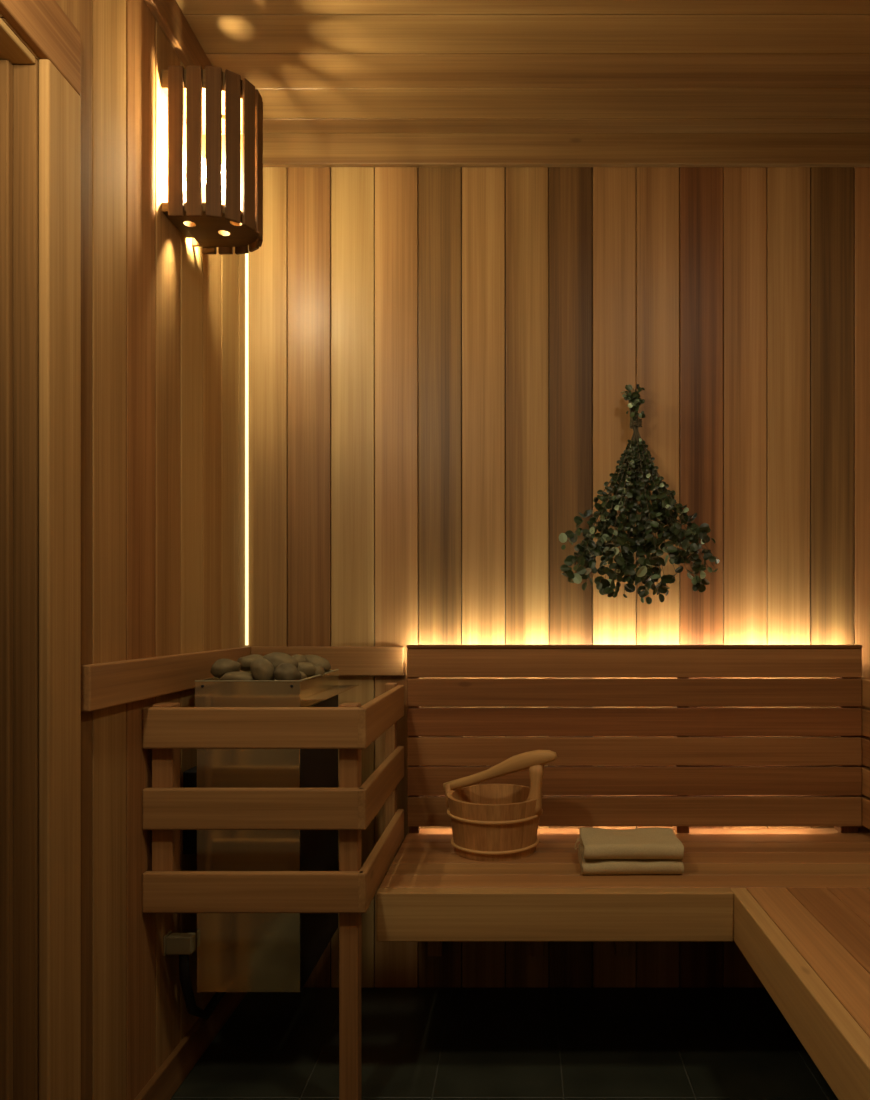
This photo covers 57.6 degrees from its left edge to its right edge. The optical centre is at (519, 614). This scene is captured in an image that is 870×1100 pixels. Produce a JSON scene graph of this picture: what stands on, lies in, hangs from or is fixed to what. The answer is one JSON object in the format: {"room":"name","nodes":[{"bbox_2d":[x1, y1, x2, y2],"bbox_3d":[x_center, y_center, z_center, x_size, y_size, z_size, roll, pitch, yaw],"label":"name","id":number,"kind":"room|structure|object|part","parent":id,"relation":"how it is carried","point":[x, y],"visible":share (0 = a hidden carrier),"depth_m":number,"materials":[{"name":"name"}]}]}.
{"room":"sauna","nodes":[
{"label":"sauna","id":0,"kind":"room"},
{"bbox_2d":[0,0,244,1099],"bbox_3d":[-0.883,-0.157,0.695,0.130,2.540,3.390,0,0,0],"label":"wall","id":1,"kind":"structure","parent":0,"point":[163,319],"depth_m":1.68,"materials":[{"name":"brown wood"}]},
{"bbox_2d":[0,18,38,1099],"bbox_3d":[-0.884,0.084,0.930,0.128,2.058,0.824,0,0,0],"label":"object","id":2,"kind":"structure","parent":1,"relation":"attached to","point":[19,68],"depth_m":1.33,"materials":[{"name":"brown wood"}]},
{"bbox_2d":[0,0,80,95],"bbox_3d":[-0.809,-1.003,0.930,0.018,0.114,1.000,0,0,0],"label":"trim","id":3,"kind":"structure","parent":1,"relation":"attached to","point":[43,25],"depth_m":1.34,"materials":[{"name":"brown wood"}]},
{"bbox_2d":[39,59,80,1099],"bbox_3d":[-0.809,0.084,1.381,0.018,2.058,0.099,0,0,0],"label":"trim","id":4,"kind":"structure","parent":1,"relation":"attached to","point":[59,103],"depth_m":1.36,"materials":[{"name":"brown wood"}]},
{"bbox_2d":[81,646,251,711],"bbox_3d":[-0.808,0.137,1.897,0.020,0.086,0.885,0,0,0],"label":"trim","id":5,"kind":"structure","parent":1,"relation":"attached to","point":[108,684],"depth_m":1.67,"materials":[{"name":"brown wood"}]},
{"bbox_2d":[144,0,211,68],"bbox_3d":[-0.808,-1.381,0.684,0.020,0.092,3.269,0,0,0],"label":"trim","id":6,"kind":"structure","parent":1,"relation":"attached to","point":[168,14],"depth_m":1.84,"materials":[{"name":"brown wood"}]},
{"bbox_2d":[164,930,195,955],"bbox_3d":[-0.786,0.760,1.816,0.062,0.045,0.038,0,0,0],"label":"junction box","id":7,"kind":"object","parent":1,"relation":"attached to","point":[174,943],"visible":1,"depth_m":1.80,"materials":[{"name":"brown"}]},
{"bbox_3d":[-0.816,0.760,1.816,0.003,0.045,0.038,0,0,0],"label":"plate","id":8,"kind":"part","parent":7,"relation":"part of","materials":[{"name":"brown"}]},
{"bbox_2d":[179,955,225,1019],"bbox_3d":[-0.765,0.887,1.913,0.052,0.217,0.212,0,0,18],"label":"power cable","id":9,"kind":"object","parent":7,"relation":"attached to","point":[192,1008],"visible":0.69,"depth_m":1.85,"materials":[{"name":"black plastic"}]},
{"bbox_2d":[134,992,246,1099],"bbox_3d":[-0.810,1.069,1.886,0.016,0.088,0.908,0,0,0],"label":"baseboard","id":10,"kind":"structure","parent":1,"relation":"attached to","point":[168,1078],"depth_m":1.90,"materials":[{"name":"brown wood"}]},
{"bbox_2d":[161,65,262,254],"bbox_3d":[-0.719,-1.075,1.873,0.196,0.340,0.196,0,0,0],"label":"wall lamp","id":11,"kind":"object","parent":1,"relation":"attached to","point":[221,177],"visible":1,"depth_m":1.79,"materials":[{"name":"brown wood"}]},
{"bbox_3d":[-0.724,-1.222,1.873,0.186,0.043,0.174,0,0,0],"label":"plate","id":12,"kind":"part","parent":11,"relation":"part of","materials":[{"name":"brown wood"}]},
{"bbox_3d":[-0.724,-0.930,1.873,0.186,0.020,0.174,0,0,0],"label":"plate","id":13,"kind":"part","parent":11,"relation":"part of","materials":[{"name":"brown wood"}]},
{"bbox_3d":[-0.735,-1.055,1.873,0.062,0.062,0.062,0,0,0],"label":"bulb","id":14,"kind":"part","parent":11,"relation":"part of","materials":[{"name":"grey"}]},
{"bbox_2d":[245,253,247,644],"bbox_3d":[-0.814,-0.620,2.337,0.007,1.420,0.006,0,0,0],"label":"light","id":15,"kind":"object","parent":1,"relation":"attached to","point":[246,255],"visible":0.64,"depth_m":2.33,"materials":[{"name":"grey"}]},
{"bbox_2d":[183,669,358,991],"bbox_3d":[-0.637,0.516,2.027,0.359,0.728,0.406,0,0,0],"label":"heater","id":16,"kind":"object","parent":1,"relation":"attached to","point":[237,952],"visible":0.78,"depth_m":1.83,"materials":[{"name":"silver metal"}]},
{"bbox_2d":[195,669,338,706],"bbox_3d":[-0.634,0.187,2.017,0.246,0.069,0.386,0,0,0],"label":"tray","id":17,"kind":"object","parent":16,"relation":"on","point":[210,692],"depth_m":1.82,"materials":[{"name":"silver metal"}]},
{"bbox_2d":[299,671,306,679],"bbox_3d":[-0.536,0.151,1.898,0.037,0.030,0.044,0,0,0],"label":"stone","id":18,"kind":"object","parent":16,"relation":"on","point":[304,676],"visible":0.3,"depth_m":1.89,"materials":[{"name":"stone"}]},
{"bbox_3d":[-0.512,0.551,2.018,0.001,0.654,0.377,0,0,0],"label":"panel","id":19,"kind":"part","parent":16,"relation":"part of","materials":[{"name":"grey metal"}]},
{"bbox_2d":[314,664,324,676],"bbox_3d":[-0.523,0.145,2.030,0.033,0.035,0.042,0,0,-18],"label":"stone","id":20,"kind":"object","parent":16,"relation":"on","point":[319,668],"visible":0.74,"depth_m":2.02,"materials":[{"name":"stone"}]},
{"bbox_3d":[-0.699,0.192,1.879,0.064,0.052,0.060,0,0,0],"label":"stone","id":21,"kind":"object","parent":16,"relation":"on","visible":0},
{"bbox_2d":[210,659,240,678],"bbox_3d":[-0.714,0.132,1.905,0.070,0.051,0.068,0,0,0],"label":"stone","id":22,"kind":"object","parent":21,"relation":"on","point":[220,667],"visible":0.78,"depth_m":1.88,"materials":[{"name":"stone"}]},
{"bbox_2d":[219,671,253,679],"bbox_3d":[-0.671,0.153,1.861,0.082,0.037,0.051,0,0,0],"label":"stone","id":23,"kind":"object","parent":21,"relation":"on","point":[240,675],"visible":0.6,"depth_m":1.84,"materials":[{"name":"stone"}]},
{"bbox_3d":[-0.575,0.192,1.880,0.065,0.054,0.063,0,0,0],"label":"stone","id":24,"kind":"object","parent":16,"relation":"on","visible":0},
{"bbox_2d":[250,658,274,679],"bbox_3d":[-0.614,0.135,1.869,0.059,0.065,0.052,0,0,0],"label":"stone","id":25,"kind":"object","parent":24,"relation":"on","point":[260,668],"visible":0.72,"depth_m":1.85,"materials":[{"name":"stone"}]},
{"bbox_2d":[273,663,301,679],"bbox_3d":[-0.554,0.143,1.867,0.066,0.057,0.059,0,0,0],"label":"stone","id":26,"kind":"object","parent":24,"relation":"on","point":[284,671],"visible":0.73,"depth_m":1.85,"materials":[{"name":"stone"}]},
{"bbox_3d":[-0.559,0.191,2.040,0.068,0.054,0.068,0,0,0],"label":"stone","id":27,"kind":"object","parent":16,"relation":"on","visible":0},
{"bbox_2d":[292,654,307,662],"bbox_3d":[-0.587,0.127,2.070,0.050,0.046,0.058,0,0,0],"label":"stone","id":28,"kind":"object","parent":27,"relation":"on","point":[299,658],"visible":0.28,"depth_m":2.05,"materials":[{"name":"stone"}]},
{"bbox_2d":[298,662,315,677],"bbox_3d":[-0.551,0.141,2.020,0.061,0.043,0.050,0,0,0],"label":"stone","id":29,"kind":"object","parent":27,"relation":"on","point":[308,668],"visible":0.58,"depth_m":2.00,"materials":[{"name":"stone"}]},
{"bbox_3d":[-0.560,0.191,2.120,0.064,0.050,0.072,0,0,0],"label":"stone","id":30,"kind":"object","parent":16,"relation":"on","visible":0},
{"bbox_2d":[304,655,330,671],"bbox_3d":[-0.551,0.134,2.121,0.082,0.054,0.075,0,0,0],"label":"stone","id":31,"kind":"object","parent":30,"relation":"on","point":[314,659],"visible":0.45,"depth_m":2.10,"materials":[{"name":"stone"}]},
{"bbox_3d":[-0.699,0.192,2.040,0.066,0.055,0.071,0,0,0],"label":"stone","id":32,"kind":"object","parent":16,"relation":"in","visible":0},
{"bbox_2d":[237,654,262,670],"bbox_3d":[-0.690,0.123,2.020,0.082,0.044,0.068,0,0,0],"label":"stone","id":33,"kind":"object","parent":32,"relation":"on","point":[245,661],"visible":0.56,"depth_m":2.00,"materials":[{"name":"stone"}]},
{"bbox_3d":[-0.559,0.192,1.960,0.066,0.054,0.068,0,0,0],"label":"stone","id":34,"kind":"object","parent":16,"relation":"in","visible":0},
{"bbox_2d":[263,652,297,668],"bbox_3d":[-0.596,0.121,1.946,0.089,0.058,0.077,0,0,0],"label":"stone","id":35,"kind":"object","parent":34,"relation":"on","point":[276,658],"visible":0.46,"depth_m":1.92,"materials":[{"name":"stone"}]},
{"bbox_2d":[170,986,837,1099],"bbox_3d":[0.101,1.133,0.695,2.118,0.040,3.410,0,0,0],"label":"floor","id":36,"kind":"structure","parent":0,"point":[417,1043],"depth_m":2.02,"materials":[{"name":"stone"}]},
{"bbox_2d":[142,683,403,1099],"bbox_3d":[-0.575,0.654,1.976,0.484,0.918,0.566,0,0,0],"label":"guard","id":37,"kind":"object","parent":36,"relation":"on","point":[168,808],"visible":1,"depth_m":1.69,"materials":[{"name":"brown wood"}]},
{"bbox_3d":[-0.783,0.416,1.735,0.046,0.440,0.042,0,0,0],"label":"post","id":38,"kind":"part","parent":37,"relation":"part of","materials":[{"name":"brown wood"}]},
{"bbox_3d":[-0.577,0.245,1.704,0.480,0.089,0.020,0,0,0],"label":"rail","id":39,"kind":"part","parent":37,"relation":"part of","materials":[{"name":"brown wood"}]},
{"bbox_3d":[-0.577,0.602,1.704,0.480,0.087,0.020,0,0,0],"label":"rail","id":40,"kind":"part","parent":37,"relation":"part of","materials":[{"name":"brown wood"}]},
{"bbox_3d":[-0.577,0.421,1.704,0.480,0.089,0.020,0,0,0],"label":"rail","id":41,"kind":"part","parent":37,"relation":"part of","materials":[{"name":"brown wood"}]},
{"bbox_3d":[-0.375,0.654,1.735,0.042,0.917,0.042,0,0,0],"label":"post","id":42,"kind":"part","parent":37,"relation":"part of","materials":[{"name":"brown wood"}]},
{"bbox_3d":[-0.343,0.602,1.976,0.020,0.087,0.566,0,0,0],"label":"rail","id":43,"kind":"part","parent":37,"relation":"part of","materials":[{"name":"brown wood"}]},
{"bbox_3d":[-0.343,0.421,1.976,0.020,0.089,0.566,0,0,0],"label":"rail","id":44,"kind":"part","parent":37,"relation":"part of","materials":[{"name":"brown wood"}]},
{"bbox_3d":[-0.343,0.245,1.976,0.020,0.089,0.566,0,0,0],"label":"rail","id":45,"kind":"part","parent":37,"relation":"part of","materials":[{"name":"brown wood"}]},
{"bbox_3d":[-0.368,0.430,2.235,0.030,0.471,0.040,0,0,0],"label":"post","id":46,"kind":"part","parent":37,"relation":"part of","materials":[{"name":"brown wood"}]},
{"bbox_2d":[730,888,869,1099],"bbox_3d":[0.787,0.875,0.615,0.595,0.477,2.430,0,0,0],"label":"bench","id":47,"kind":"object","parent":36,"relation":"on","point":[809,948],"visible":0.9,"depth_m":1.47,"materials":[{"name":"brown wood"}]},
{"bbox_3d":[0.806,0.649,0.615,0.556,0.026,2.430,0,0,0],"label":"seat","id":48,"kind":"part","parent":47,"relation":"part of","materials":[{"name":"brown wood"}]},
{"bbox_2d":[176,0,869,132],"bbox_3d":[0.101,-1.457,0.695,2.118,0.060,3.410,0,0,0],"label":"ceiling","id":49,"kind":"structure","parent":0,"point":[315,66],"depth_m":2.02,"materials":[{"name":"brown wood"}]},
{"bbox_2d":[245,167,869,987],"bbox_3d":[0.141,-0.157,2.370,1.958,2.540,0.060,0,0,0],"label":"wall","id":50,"kind":"structure","parent":0,"point":[441,360],"depth_m":2.34,"materials":[{"name":"brown wood"}]},
{"bbox_2d":[251,646,403,675],"bbox_3d":[-0.571,0.137,2.330,0.452,0.086,0.020,0,0,0],"label":"trim","id":51,"kind":"structure","parent":50,"relation":"attached to","point":[350,660],"depth_m":2.32,"materials":[{"name":"brown wood"}]},
{"bbox_2d":[263,133,869,166],"bbox_3d":[0.141,-1.381,2.330,1.918,0.092,0.020,0,0,0],"label":"trim","id":52,"kind":"structure","parent":50,"relation":"attached to","point":[279,149],"depth_m":2.32,"materials":[{"name":"brown wood"}]},
{"bbox_2d":[376,828,869,955],"bbox_3d":[0.375,0.817,2.065,1.410,0.362,0.545,0,0,0],"label":"bench","id":53,"kind":"object","parent":50,"relation":"attached to","point":[430,893],"visible":0.84,"depth_m":1.85,"materials":[{"name":"brown wood"}]},
{"bbox_3d":[-0.250,0.831,2.308,0.040,0.335,0.035,0,0,0],"label":"leg","id":54,"kind":"part","parent":53,"relation":"part of","materials":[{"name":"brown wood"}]},
{"bbox_2d":[443,750,556,861],"bbox_3d":[-0.068,0.496,2.130,0.260,0.279,0.260,0,0,-23],"label":"bucket","id":55,"kind":"object","parent":53,"relation":"on","point":[490,822],"visible":1,"depth_m":2.06,"materials":[{"name":"brown wood"}]},
{"bbox_3d":[-0.057,0.424,2.126,0.334,0.134,0.036,0,0,22],"label":"handle","id":56,"kind":"part","parent":55,"relation":"part of","materials":[{"name":"brown wood"}]},
{"bbox_3d":[0.050,0.831,2.308,0.040,0.335,0.035,0,0,0],"label":"leg","id":57,"kind":"part","parent":53,"relation":"part of","materials":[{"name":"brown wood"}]},
{"bbox_3d":[0.300,0.868,2.308,0.040,0.261,0.035,0,0,0],"label":"leg","id":58,"kind":"part","parent":53,"relation":"part of","materials":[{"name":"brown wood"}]},
{"bbox_3d":[0.376,0.649,2.085,1.409,0.026,0.505,0,0,0],"label":"seat","id":59,"kind":"part","parent":53,"relation":"part of","materials":[{"name":"brown wood"}]},
{"bbox_2d":[578,844,683,874],"bbox_3d":[0.275,0.617,1.981,0.251,0.037,0.154,0,0,0],"label":"towel","id":60,"kind":"object","parent":53,"relation":"on","point":[588,866],"visible":0.62,"depth_m":1.91,"materials":[{"name":"fabric"}]},
{"bbox_2d":[575,827,683,858],"bbox_3d":[0.268,0.579,1.977,0.265,0.047,0.152,0,0,0],"label":"towel","id":61,"kind":"object","parent":60,"relation":"on","point":[596,843],"visible":1,"depth_m":1.92,"materials":[{"name":"fabric"}]},
{"bbox_2d":[407,645,861,832],"bbox_3d":[0.330,0.361,2.299,1.314,0.548,0.081,0,0,0],"label":"backrest","id":62,"kind":"object","parent":50,"relation":"attached to","point":[680,781],"visible":1,"depth_m":2.26,"materials":[{"name":"brown wood"}]},
{"bbox_3d":[0.330,0.092,2.273,1.314,0.010,0.030,0,0,0],"label":"cap rail","id":63,"kind":"part","parent":62,"relation":"part of","materials":[{"name":"brown wood"}]},
{"bbox_3d":[0.350,-0.676,2.325,0.012,0.012,0.029,0,0,0],"label":"hook","id":64,"kind":"object","parent":50,"relation":"attached to","visible":0},
{"bbox_2d":[559,384,719,603],"bbox_3d":[0.346,-0.353,2.244,0.476,0.646,0.186,0,0,0],"label":"bunch","id":65,"kind":"object","parent":64,"relation":"hanging from","point":[636,456],"visible":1,"depth_m":2.23,"materials":[{"name":"green plant"}]},
{"bbox_3d":[1.130,-0.157,0.695,0.060,2.540,3.390,0,0,0],"label":"wall","id":66,"kind":"structure","parent":0,"visible":0},
{"bbox_2d":[861,679,869,829],"bbox_3d":[1.044,0.401,0.865,0.110,0.468,2.830,0,0,0],"label":"backrest","id":67,"kind":"object","parent":66,"relation":"attached to","point":[865,682],"visible":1,"depth_m":2.24,"materials":[{"name":"brown wood"}]}
]}

